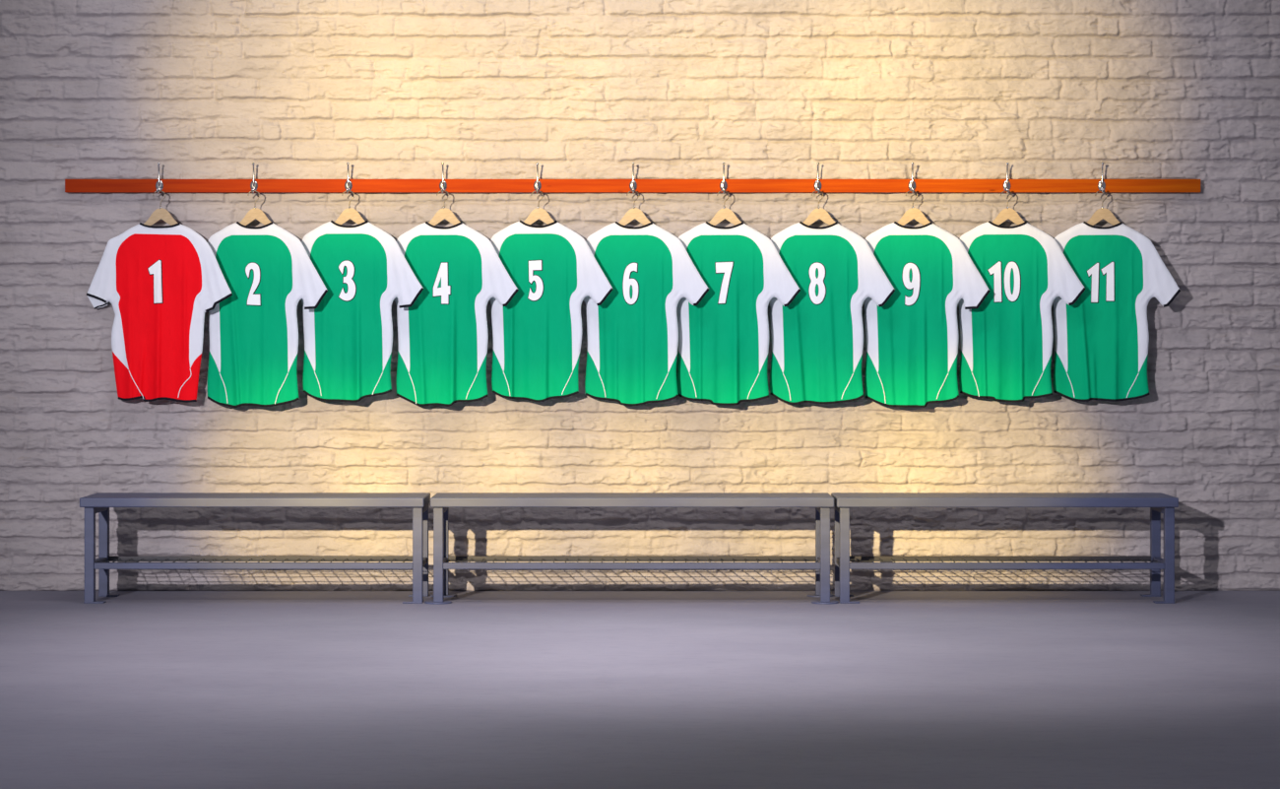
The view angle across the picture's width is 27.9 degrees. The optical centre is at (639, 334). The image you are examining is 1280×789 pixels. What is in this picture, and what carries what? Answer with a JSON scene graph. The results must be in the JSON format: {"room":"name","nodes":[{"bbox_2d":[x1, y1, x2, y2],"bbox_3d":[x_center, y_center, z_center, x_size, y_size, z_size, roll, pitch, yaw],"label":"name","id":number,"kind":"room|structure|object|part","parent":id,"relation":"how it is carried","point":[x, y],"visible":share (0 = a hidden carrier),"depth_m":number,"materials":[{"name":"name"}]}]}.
{"room":"changing room","nodes":[
{"label":"changing room","id":0,"kind":"room"},
{"bbox_2d":[0,0,1279,590],"bbox_3d":[0.000,-0.383,11.105,6.900,2.950,0.229,0,0,0],"label":"wall","id":1,"kind":"structure","parent":0,"point":[90,89],"depth_m":11.01,"materials":[{"name":"white brick"}]},
{"bbox_2d":[64,162,1200,193],"bbox_3d":[-0.030,-0.664,10.959,4.832,0.136,0.090,0,0,0],"label":"rail","id":2,"kind":"object","parent":1,"relation":"attached to","point":[71,185],"visible":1,"depth_m":10.97,"materials":[{"name":"orange wood"}]},
{"bbox_2d":[143,190,178,225],"bbox_3d":[-2.031,-0.490,10.931,0.381,0.245,0.015,0,0,9],"label":"hanger","id":3,"kind":"object","parent":2,"relation":"hanging from","point":[160,213],"visible":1,"depth_m":10.93,"materials":[{"name":"brown wood"}]},
{"bbox_2d":[86,222,232,402],"bbox_3d":[-2.038,-0.096,10.916,0.654,0.762,0.048,0,0,9],"label":"shirt","id":4,"kind":"object","parent":3,"relation":"hanging from","point":[160,284],"visible":1,"depth_m":10.91,"materials":[{"name":"red fabric"}]},
{"bbox_3d":[-2.206,-0.014,10.947,0.094,0.331,0.011,0,0,23],"label":"panel","id":5,"kind":"part","parent":4,"relation":"part of","materials":[{"name":"white fabric"}]},
{"bbox_3d":[-2.050,0.272,10.916,0.349,0.028,0.043,0,0,9],"label":"hem trim","id":6,"kind":"part","parent":4,"relation":"part of","materials":[{"name":"red fabric"}]},
{"bbox_3d":[-2.039,-0.074,10.912,0.383,0.710,0.030,0,0,9],"label":"panel","id":7,"kind":"part","parent":4,"relation":"part of","materials":[{"name":"red fabric"}]},
{"bbox_3d":[-2.036,-0.464,10.925,0.178,0.025,0.022,0,0,9],"label":"collar trim","id":8,"kind":"part","parent":4,"relation":"part of","materials":[{"name":"fabric"}]},
{"bbox_3d":[-1.872,-0.021,10.897,0.066,0.326,0.013,0,0,9],"label":"panel","id":9,"kind":"part","parent":4,"relation":"part of","materials":[{"name":"white fabric"}]},
{"bbox_2d":[239,190,271,225],"bbox_3d":[-1.630,-0.490,10.931,0.381,0.245,0.015,0,0,9],"label":"hanger","id":10,"kind":"object","parent":2,"relation":"hanging from","point":[255,213],"visible":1,"depth_m":10.93,"materials":[{"name":"brown wood"}]},
{"bbox_2d":[207,221,327,407],"bbox_3d":[-1.632,-0.086,10.919,0.649,0.790,0.040,0,0,9],"label":"shirt","id":11,"kind":"object","parent":10,"relation":"hanging from","point":[267,270],"visible":1,"depth_m":10.91,"materials":[{"name":"green fabric"}]},
{"bbox_3d":[-1.809,-0.067,10.948,0.070,0.458,0.009,0,0,26],"label":"panel","id":12,"kind":"part","parent":11,"relation":"part of","materials":[{"name":"white fabric"}]},
{"bbox_3d":[-1.643,0.284,10.917,0.405,0.049,0.034,0,0,10],"label":"hem trim","id":13,"kind":"part","parent":11,"relation":"part of","materials":[{"name":"green fabric"}]},
{"bbox_3d":[-1.636,-0.058,10.913,0.340,0.730,0.023,0,0,8],"label":"panel","id":14,"kind":"part","parent":11,"relation":"part of","materials":[{"name":"green fabric"}]},
{"bbox_3d":[-1.633,-0.465,10.925,0.164,0.034,0.022,0,0,9],"label":"collar trim","id":15,"kind":"part","parent":11,"relation":"part of","materials":[{"name":"fabric"}]},
{"bbox_3d":[-1.472,-0.068,10.895,0.056,0.460,0.013,0,0,0],"label":"panel","id":16,"kind":"part","parent":11,"relation":"part of","materials":[{"name":"white fabric"}]},
{"bbox_2d":[334,190,365,224],"bbox_3d":[-1.230,-0.490,10.931,0.381,0.245,0.015,0,0,9],"label":"hanger","id":17,"kind":"object","parent":2,"relation":"hanging from","point":[350,213],"visible":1,"depth_m":10.93,"materials":[{"name":"brown wood"}]},
{"bbox_2d":[300,220,423,401],"bbox_3d":[-1.231,-0.101,10.914,0.651,0.772,0.048,0,0,9],"label":"shirt","id":18,"kind":"object","parent":17,"relation":"hanging from","point":[362,268],"visible":1,"depth_m":10.91,"materials":[{"name":"green fabric"}]},
{"bbox_3d":[-1.409,-0.073,10.950,0.065,0.458,0.011,0,0,21],"label":"panel","id":19,"kind":"part","parent":18,"relation":"part of","materials":[{"name":"white fabric"}]},
{"bbox_3d":[-1.243,0.257,10.914,0.392,0.057,0.042,0,0,9],"label":"hem trim","id":20,"kind":"part","parent":18,"relation":"part of","materials":[{"name":"fabric"}]},
{"bbox_3d":[-1.236,-0.073,10.910,0.340,0.712,0.032,0,0,9],"label":"panel","id":21,"kind":"part","parent":18,"relation":"part of","materials":[{"name":"green fabric"}]},
{"bbox_3d":[-1.233,-0.470,10.925,0.164,0.034,0.023,0,0,9],"label":"collar trim","id":22,"kind":"part","parent":18,"relation":"part of","materials":[{"name":"black fabric"}]},
{"bbox_3d":[-1.071,-0.073,10.894,0.055,0.460,0.013,0,0,0],"label":"panel","id":23,"kind":"part","parent":18,"relation":"part of","materials":[{"name":"white fabric"}]},
{"bbox_2d":[428,190,460,225],"bbox_3d":[-0.829,-0.490,10.931,0.381,0.245,0.015,0,0,9],"label":"hanger","id":24,"kind":"object","parent":2,"relation":"hanging from","point":[444,213],"visible":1,"depth_m":10.93,"materials":[{"name":"brown wood"}]},
{"bbox_2d":[393,221,518,406],"bbox_3d":[-0.831,-0.090,10.916,0.651,0.784,0.046,0,0,9],"label":"shirt","id":25,"kind":"object","parent":24,"relation":"hanging from","point":[442,338],"visible":1,"depth_m":10.91,"materials":[{"name":"green fabric"}]},
{"bbox_3d":[-1.009,-0.067,10.950,0.065,0.458,0.011,0,0,20],"label":"panel","id":26,"kind":"part","parent":25,"relation":"part of","materials":[{"name":"white fabric"}]},
{"bbox_3d":[-0.841,0.275,10.915,0.399,0.055,0.039,0,0,10],"label":"hem trim","id":27,"kind":"part","parent":25,"relation":"part of","materials":[{"name":"green fabric"}]},
{"bbox_3d":[-0.832,-0.465,10.926,0.164,0.034,0.021,0,0,9],"label":"collar trim","id":28,"kind":"part","parent":25,"relation":"part of","materials":[{"name":"black fabric"}]},
{"bbox_3d":[-0.836,-0.061,10.909,0.340,0.724,0.031,0,0,8],"label":"panel","id":29,"kind":"part","parent":25,"relation":"part of","materials":[{"name":"green fabric"}]},
{"bbox_3d":[-0.670,-0.068,10.894,0.056,0.460,0.012,0,0,0],"label":"panel","id":30,"kind":"part","parent":25,"relation":"part of","materials":[{"name":"white fabric"}]},
{"bbox_2d":[523,190,554,224],"bbox_3d":[-0.428,-0.490,10.931,0.381,0.245,0.015,0,0,9],"label":"hanger","id":31,"kind":"object","parent":2,"relation":"hanging from","point":[539,213],"visible":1,"depth_m":10.93,"materials":[{"name":"brown wood"}]},
{"bbox_2d":[489,220,613,401],"bbox_3d":[-0.431,-0.101,10.919,0.648,0.772,0.039,0,0,9],"label":"shirt","id":32,"kind":"object","parent":31,"relation":"hanging from","point":[537,337],"visible":1,"depth_m":10.91,"materials":[{"name":"green fabric"}]},
{"bbox_3d":[-0.608,-0.073,10.949,0.067,0.458,0.011,0,0,26],"label":"panel","id":33,"kind":"part","parent":32,"relation":"part of","materials":[{"name":"white fabric"}]},
{"bbox_3d":[-0.446,0.260,10.918,0.377,0.050,0.035,0,0,9],"label":"hem trim","id":34,"kind":"part","parent":32,"relation":"part of","materials":[{"name":"fabric"}]},
{"bbox_3d":[-0.434,-0.073,10.918,0.340,0.712,0.022,0,0,6],"label":"panel","id":35,"kind":"part","parent":32,"relation":"part of","materials":[{"name":"green fabric"}]},
{"bbox_3d":[-0.431,-0.470,10.925,0.164,0.034,0.021,0,0,9],"label":"collar trim","id":36,"kind":"part","parent":32,"relation":"part of","materials":[{"name":"black fabric"}]},
{"bbox_3d":[-0.271,-0.073,10.895,0.054,0.460,0.013,0,0,0],"label":"panel","id":37,"kind":"part","parent":32,"relation":"part of","materials":[{"name":"white fabric"}]},
{"bbox_2d":[618,190,650,225],"bbox_3d":[-0.023,-0.490,10.931,0.381,0.245,0.015,0,0,9],"label":"hanger","id":38,"kind":"object","parent":2,"relation":"hanging from","point":[634,213],"visible":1,"depth_m":10.93,"materials":[{"name":"brown wood"}]},
{"bbox_2d":[582,221,708,405],"bbox_3d":[-0.025,-0.090,10.921,0.649,0.783,0.038,0,0,9],"label":"shirt","id":39,"kind":"object","parent":38,"relation":"hanging from","point":[633,334],"visible":1,"depth_m":10.91,"materials":[{"name":"green fabric"}]},
{"bbox_3d":[-0.203,-0.067,10.949,0.067,0.458,0.009,0,0,25],"label":"panel","id":40,"kind":"part","parent":39,"relation":"part of","materials":[{"name":"white fabric"}]},
{"bbox_3d":[-0.037,0.274,10.919,0.400,0.056,0.031,0,0,10],"label":"hem trim","id":41,"kind":"part","parent":39,"relation":"part of","materials":[{"name":"green fabric"}]},
{"bbox_3d":[-0.029,-0.062,10.916,0.340,0.723,0.019,0,0,8],"label":"panel","id":42,"kind":"part","parent":39,"relation":"part of","materials":[{"name":"green fabric"}]},
{"bbox_3d":[-0.026,-0.465,10.925,0.164,0.034,0.022,0,0,9],"label":"collar trim","id":43,"kind":"part","parent":39,"relation":"part of","materials":[{"name":"fabric"}]},
{"bbox_3d":[0.135,-0.068,10.895,0.055,0.460,0.013,0,0,3],"label":"panel","id":44,"kind":"part","parent":39,"relation":"part of","materials":[{"name":"white fabric"}]},
{"bbox_2d":[708,190,741,225],"bbox_3d":[0.360,-0.490,10.931,0.381,0.245,0.015,0,0,9],"label":"hanger","id":45,"kind":"object","parent":2,"relation":"hanging from","point":[725,213],"visible":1,"depth_m":10.93,"materials":[{"name":"brown wood"}]},
{"bbox_2d":[676,221,800,405],"bbox_3d":[0.358,-0.091,10.915,0.649,0.780,0.047,0,0,9],"label":"shirt","id":46,"kind":"object","parent":45,"relation":"hanging from","point":[724,338],"visible":1,"depth_m":10.91,"materials":[{"name":"green fabric"}]},
{"bbox_3d":[0.181,-0.067,10.951,0.065,0.458,0.011,0,0,19],"label":"panel","id":47,"kind":"part","parent":46,"relation":"part of","materials":[{"name":"white fabric"}]},
{"bbox_3d":[0.350,0.273,10.914,0.395,0.051,0.040,0,0,10],"label":"hem trim","id":48,"kind":"part","parent":46,"relation":"part of","materials":[{"name":"green fabric"}]},
{"bbox_3d":[0.357,-0.465,10.925,0.163,0.034,0.022,0,0,9],"label":"collar trim","id":49,"kind":"part","parent":46,"relation":"part of","materials":[{"name":"fabric"}]},
{"bbox_3d":[0.354,-0.063,10.911,0.340,0.720,0.032,0,0,9],"label":"panel","id":50,"kind":"part","parent":46,"relation":"part of","materials":[{"name":"green fabric"}]},
{"bbox_3d":[0.519,-0.068,10.894,0.056,0.460,0.012,0,0,0],"label":"panel","id":51,"kind":"part","parent":46,"relation":"part of","materials":[{"name":"white fabric"}]},
{"bbox_2d":[803,190,834,225],"bbox_3d":[0.759,-0.490,10.931,0.381,0.245,0.015,0,0,9],"label":"hanger","id":52,"kind":"object","parent":2,"relation":"hanging from","point":[821,214],"visible":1,"depth_m":10.93,"materials":[{"name":"brown wood"}]},
{"bbox_2d":[768,221,895,404],"bbox_3d":[0.757,-0.093,10.921,0.649,0.777,0.037,0,0,9],"label":"shirt","id":53,"kind":"object","parent":52,"relation":"hanging from","point":[817,339],"visible":1,"depth_m":10.91,"materials":[{"name":"green fabric"}]},
{"bbox_3d":[0.579,-0.067,10.950,0.065,0.458,0.010,0,0,21],"label":"panel","id":54,"kind":"part","parent":53,"relation":"part of","materials":[{"name":"white fabric"}]},
{"bbox_3d":[0.748,0.270,10.919,0.399,0.052,0.029,0,0,10],"label":"hem trim","id":55,"kind":"part","parent":53,"relation":"part of","materials":[{"name":"fabric"}]},
{"bbox_3d":[0.756,-0.465,10.925,0.163,0.034,0.022,0,0,9],"label":"collar trim","id":56,"kind":"part","parent":53,"relation":"part of","materials":[{"name":"black fabric"}]},
{"bbox_3d":[0.754,-0.065,10.917,0.340,0.717,0.019,0,0,8],"label":"panel","id":57,"kind":"part","parent":53,"relation":"part of","materials":[{"name":"green fabric"}]},
{"bbox_3d":[0.917,-0.068,10.894,0.056,0.460,0.012,0,0,0],"label":"panel","id":58,"kind":"part","parent":53,"relation":"part of","materials":[{"name":"white fabric"}]},
{"bbox_2d":[897,190,930,225],"bbox_3d":[1.160,-0.490,10.931,0.381,0.245,0.015,0,0,9],"label":"hanger","id":59,"kind":"object","parent":2,"relation":"hanging from","point":[916,214],"visible":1,"depth_m":10.93,"materials":[{"name":"brown wood"}]},
{"bbox_2d":[863,221,990,407],"bbox_3d":[1.157,-0.087,10.921,0.648,0.789,0.037,0,0,9],"label":"shirt","id":60,"kind":"object","parent":59,"relation":"hanging from","point":[912,339],"visible":1,"depth_m":10.91,"materials":[{"name":"green fabric"}]},
{"bbox_3d":[0.981,-0.067,10.950,0.067,0.458,0.009,0,0,25],"label":"panel","id":61,"kind":"part","parent":60,"relation":"part of","materials":[{"name":"white fabric"}]},
{"bbox_3d":[1.151,0.280,10.919,0.398,0.054,0.029,0,0,10],"label":"hem trim","id":62,"kind":"part","parent":60,"relation":"part of","materials":[{"name":"green fabric"}]},
{"bbox_3d":[1.157,-0.465,10.926,0.163,0.034,0.021,0,0,9],"label":"collar trim","id":63,"kind":"part","parent":60,"relation":"part of","materials":[{"name":"black fabric"}]},
{"bbox_3d":[1.154,-0.059,10.915,0.340,0.729,0.018,0,0,9],"label":"panel","id":64,"kind":"part","parent":60,"relation":"part of","materials":[{"name":"green fabric"}]},
{"bbox_3d":[1.318,-0.068,10.894,0.056,0.460,0.013,0,0,0],"label":"panel","id":65,"kind":"part","parent":60,"relation":"part of","materials":[{"name":"white fabric"}]},
{"bbox_2d":[991,190,1024,224],"bbox_3d":[1.560,-0.490,10.931,0.381,0.245,0.015,0,0,9],"label":"hanger","id":66,"kind":"object","parent":2,"relation":"hanging from","point":[1010,214],"visible":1,"depth_m":10.93,"materials":[{"name":"brown wood"}]},
{"bbox_2d":[958,220,1086,402],"bbox_3d":[1.558,-0.099,10.915,0.649,0.770,0.047,0,0,9],"label":"shirt","id":67,"kind":"object","parent":66,"relation":"hanging from","point":[1006,342],"visible":1,"depth_m":10.91,"materials":[{"name":"green fabric"}]},
{"bbox_3d":[1.381,-0.070,10.950,0.066,0.458,0.010,0,0,23],"label":"panel","id":68,"kind":"part","parent":67,"relation":"part of","materials":[{"name":"white fabric"}]},
{"bbox_3d":[1.549,0.261,10.914,0.391,0.049,0.040,0,0,10],"label":"hem trim","id":69,"kind":"part","parent":67,"relation":"part of","materials":[{"name":"fabric"}]},
{"bbox_3d":[1.557,-0.467,10.926,0.164,0.034,0.021,0,0,9],"label":"collar trim","id":70,"kind":"part","parent":67,"relation":"part of","materials":[{"name":"fabric"}]},
{"bbox_3d":[1.555,-0.071,10.916,0.336,0.710,0.061,0,0,0],"label":"panel","id":71,"kind":"part","parent":67,"relation":"part of","materials":[{"name":"green fabric"}]},
{"bbox_3d":[1.719,-0.070,10.894,0.055,0.460,0.013,0,0,0],"label":"panel","id":72,"kind":"part","parent":67,"relation":"part of","materials":[{"name":"white fabric"}]},
{"bbox_2d":[1087,190,1119,225],"bbox_3d":[1.963,-0.490,10.931,0.381,0.245,0.015,0,0,9],"label":"hanger","id":73,"kind":"object","parent":2,"relation":"hanging from","point":[1107,215],"visible":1,"depth_m":10.93,"materials":[{"name":"brown wood"}]},
{"bbox_2d":[1052,221,1180,401],"bbox_3d":[1.960,-0.100,10.918,0.647,0.764,0.041,0,0,9],"label":"shirt","id":74,"kind":"object","parent":73,"relation":"hanging from","point":[1102,339],"visible":1,"depth_m":10.91,"materials":[{"name":"green fabric"}]},
{"bbox_3d":[1.783,-0.067,10.951,0.065,0.458,0.011,0,0,19],"label":"panel","id":75,"kind":"part","parent":74,"relation":"part of","materials":[{"name":"white fabric"}]},
{"bbox_3d":[1.953,0.259,10.916,0.402,0.048,0.035,0,0,10],"label":"hem trim","id":76,"kind":"part","parent":74,"relation":"part of","materials":[{"name":"fabric"}]},
{"bbox_3d":[1.960,-0.465,10.925,0.164,0.034,0.022,0,0,9],"label":"collar trim","id":77,"kind":"part","parent":74,"relation":"part of","materials":[{"name":"fabric"}]},
{"bbox_3d":[1.957,-0.071,10.912,0.340,0.704,0.026,0,0,8],"label":"panel","id":78,"kind":"part","parent":74,"relation":"part of","materials":[{"name":"green fabric"}]},
{"bbox_3d":[2.122,-0.068,10.894,0.056,0.460,0.012,0,0,0],"label":"panel","id":79,"kind":"part","parent":74,"relation":"part of","materials":[{"name":"white fabric"}]},
{"bbox_2d":[0,589,1279,788],"bbox_3d":[0.000,1.142,4.620,9.200,0.100,13.240,0,0,0],"label":"floor","id":80,"kind":"structure","parent":0,"point":[1000,688],"depth_m":7.78,"materials":[{"name":"grey paint"}]},
{"bbox_2d":[79,492,430,603],"bbox_3d":[-1.577,0.876,10.640,1.399,0.431,0.340,0,0,0],"label":"bench","id":81,"kind":"object","parent":80,"relation":"on","point":[98,502],"visible":1,"depth_m":10.49,"materials":[{"name":"grey paint"}]},
{"bbox_3d":[-2.241,0.894,10.508,0.039,0.388,0.039,0,0,0],"label":"leg","id":82,"kind":"part","parent":81,"relation":"part of","materials":[{"name":"grey paint"}]},
{"bbox_3d":[-2.221,1.089,10.508,0.080,0.006,0.048,0,0,0],"label":"foot plate","id":83,"kind":"part","parent":81,"relation":"part of","materials":[{"name":"grey paint"}]},
{"bbox_3d":[-2.241,0.894,10.786,0.039,0.388,0.035,0,0,0],"label":"leg","id":84,"kind":"part","parent":81,"relation":"part of","materials":[{"name":"grey paint"}]},
{"bbox_3d":[-2.221,1.089,10.786,0.080,0.006,0.048,0,0,0],"label":"foot plate","id":85,"kind":"part","parent":81,"relation":"part of","materials":[{"name":"grey paint"}]},
{"bbox_3d":[-1.573,0.940,10.504,1.297,0.024,0.024,0,0,0],"label":"shelf rail","id":86,"kind":"part","parent":81,"relation":"part of","materials":[{"name":"grey metal"}]},
{"bbox_3d":[-1.577,0.680,10.637,1.399,0.039,0.335,0,0,0],"label":"seat","id":87,"kind":"part","parent":81,"relation":"part of","materials":[{"name":"grey paint"}]},
{"bbox_2d":[101,558,412,562],"bbox_3d":[-1.573,0.935,10.647,1.297,0.007,0.270,0,0,0],"label":"crossbar","id":88,"kind":"object","parent":81,"relation":"attached to","point":[102,559],"depth_m":10.77,"materials":[{"name":"paint"}]},
{"bbox_3d":[-1.573,0.934,10.785,1.297,0.019,0.022,0,0,0],"label":"shelf rail","id":89,"kind":"part","parent":81,"relation":"part of","materials":[{"name":"metal"}]},
{"bbox_3d":[-0.925,1.089,10.508,0.080,0.006,0.048,0,0,0],"label":"foot plate","id":90,"kind":"part","parent":81,"relation":"part of","materials":[{"name":"grey paint"}]},
{"bbox_3d":[-0.905,0.894,10.508,0.039,0.388,0.039,0,0,0],"label":"leg","id":91,"kind":"part","parent":81,"relation":"part of","materials":[{"name":"grey paint"}]},
{"bbox_3d":[-0.905,0.894,10.786,0.039,0.388,0.035,0,0,0],"label":"leg","id":92,"kind":"part","parent":81,"relation":"part of","materials":[{"name":"grey paint"}]},
{"bbox_2d":[424,492,838,604],"bbox_3d":[-0.034,0.876,10.646,1.688,0.431,0.391,0,0,0],"label":"bench","id":93,"kind":"object","parent":80,"relation":"on","point":[440,502],"visible":1,"depth_m":10.49,"materials":[{"name":"grey paint"}]},
{"bbox_3d":[-0.821,1.089,10.508,0.113,0.006,0.113,0,0,0],"label":"foot plate","id":94,"kind":"part","parent":93,"relation":"part of","materials":[{"name":"grey paint"}]},
{"bbox_3d":[-0.821,0.894,10.508,0.039,0.388,0.039,0,0,0],"label":"leg","id":95,"kind":"part","parent":93,"relation":"part of","materials":[{"name":"grey paint"}]},
{"bbox_3d":[-0.821,1.089,10.786,0.113,0.006,0.113,0,0,0],"label":"foot plate","id":96,"kind":"part","parent":93,"relation":"part of","materials":[{"name":"grey paint"}]},
{"bbox_3d":[-0.821,0.894,10.786,0.039,0.388,0.035,0,0,0],"label":"leg","id":97,"kind":"part","parent":93,"relation":"part of","materials":[{"name":"grey paint"}]},
{"bbox_3d":[-0.034,0.934,10.785,1.536,0.019,0.022,0,0,0],"label":"shelf rail","id":98,"kind":"part","parent":93,"relation":"part of","materials":[{"name":"metal"}]},
{"bbox_3d":[-0.034,0.940,10.504,1.536,0.024,0.024,0,0,0],"label":"shelf rail","id":99,"kind":"part","parent":93,"relation":"part of","materials":[{"name":"grey metal"}]},
{"bbox_2d":[446,558,818,562],"bbox_3d":[-0.034,0.935,10.647,1.536,0.007,0.270,0,0,0],"label":"crossbar","id":100,"kind":"object","parent":93,"relation":"attached to","point":[447,559],"depth_m":10.77,"materials":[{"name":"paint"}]},
{"bbox_3d":[-0.032,0.680,10.637,1.642,0.039,0.335,0,0,0],"label":"seat","id":101,"kind":"part","parent":93,"relation":"part of","materials":[{"name":"grey paint"}]},
{"bbox_3d":[0.754,0.894,10.786,0.039,0.388,0.035,0,0,0],"label":"leg","id":102,"kind":"part","parent":93,"relation":"part of","materials":[{"name":"grey paint"}]},
{"bbox_3d":[0.754,1.089,10.786,0.113,0.006,0.113,0,0,0],"label":"foot plate","id":103,"kind":"part","parent":93,"relation":"part of","materials":[{"name":"grey paint"}]},
{"bbox_3d":[0.754,0.894,10.508,0.039,0.388,0.039,0,0,0],"label":"leg","id":104,"kind":"part","parent":93,"relation":"part of","materials":[{"name":"grey paint"}]},
{"bbox_3d":[0.754,1.089,10.508,0.113,0.006,0.113,0,0,0],"label":"foot plate","id":105,"kind":"part","parent":93,"relation":"part of","materials":[{"name":"grey paint"}]},
{"bbox_2d":[831,492,1178,603],"bbox_3d":[1.494,0.876,10.640,1.388,0.431,0.340,0,0,0],"label":"bench","id":106,"kind":"object","parent":80,"relation":"on","point":[1158,502],"visible":1,"depth_m":10.49,"materials":[{"name":"grey paint"}]},
{"bbox_3d":[0.834,0.894,10.786,0.039,0.388,0.035,0,0,0],"label":"leg","id":107,"kind":"part","parent":106,"relation":"part of","materials":[{"name":"grey paint"}]},
{"bbox_3d":[0.834,0.894,10.508,0.039,0.388,0.039,0,0,0],"label":"leg","id":108,"kind":"part","parent":106,"relation":"part of","materials":[{"name":"grey paint"}]},
{"bbox_3d":[0.854,1.089,10.508,0.080,0.006,0.048,0,0,0],"label":"foot plate","id":109,"kind":"part","parent":106,"relation":"part of","materials":[{"name":"grey paint"}]},
{"bbox_3d":[1.495,0.934,10.785,1.283,0.019,0.022,0,0,0],"label":"shelf rail","id":110,"kind":"part","parent":106,"relation":"part of","materials":[{"name":"metal"}]},
{"bbox_2d":[849,558,1157,562],"bbox_3d":[1.495,0.935,10.647,1.283,0.007,0.270,0,0,0],"label":"crossbar","id":111,"kind":"object","parent":106,"relation":"attached to","point":[851,559],"depth_m":10.77,"materials":[{"name":"paint"}]},
{"bbox_3d":[1.494,0.680,10.637,1.388,0.039,0.335,0,0,0],"label":"seat","id":112,"kind":"part","parent":106,"relation":"part of","materials":[{"name":"grey paint"}]},
{"bbox_3d":[1.495,0.940,10.504,1.283,0.024,0.024,0,0,0],"label":"shelf rail","id":113,"kind":"part","parent":106,"relation":"part of","materials":[{"name":"grey metal"}]},
{"bbox_3d":[2.135,1.089,10.786,0.080,0.006,0.048,0,0,0],"label":"foot plate","id":114,"kind":"part","parent":106,"relation":"part of","materials":[{"name":"grey paint"}]},
{"bbox_3d":[2.155,0.894,10.786,0.039,0.388,0.035,0,0,0],"label":"leg","id":115,"kind":"part","parent":106,"relation":"part of","materials":[{"name":"grey paint"}]},
{"bbox_3d":[2.135,1.089,10.508,0.080,0.006,0.048,0,0,0],"label":"foot plate","id":116,"kind":"part","parent":106,"relation":"part of","materials":[{"name":"grey paint"}]},
{"bbox_3d":[2.155,0.894,10.508,0.039,0.388,0.039,0,0,0],"label":"leg","id":117,"kind":"part","parent":106,"relation":"part of","materials":[{"name":"grey paint"}]}
]}

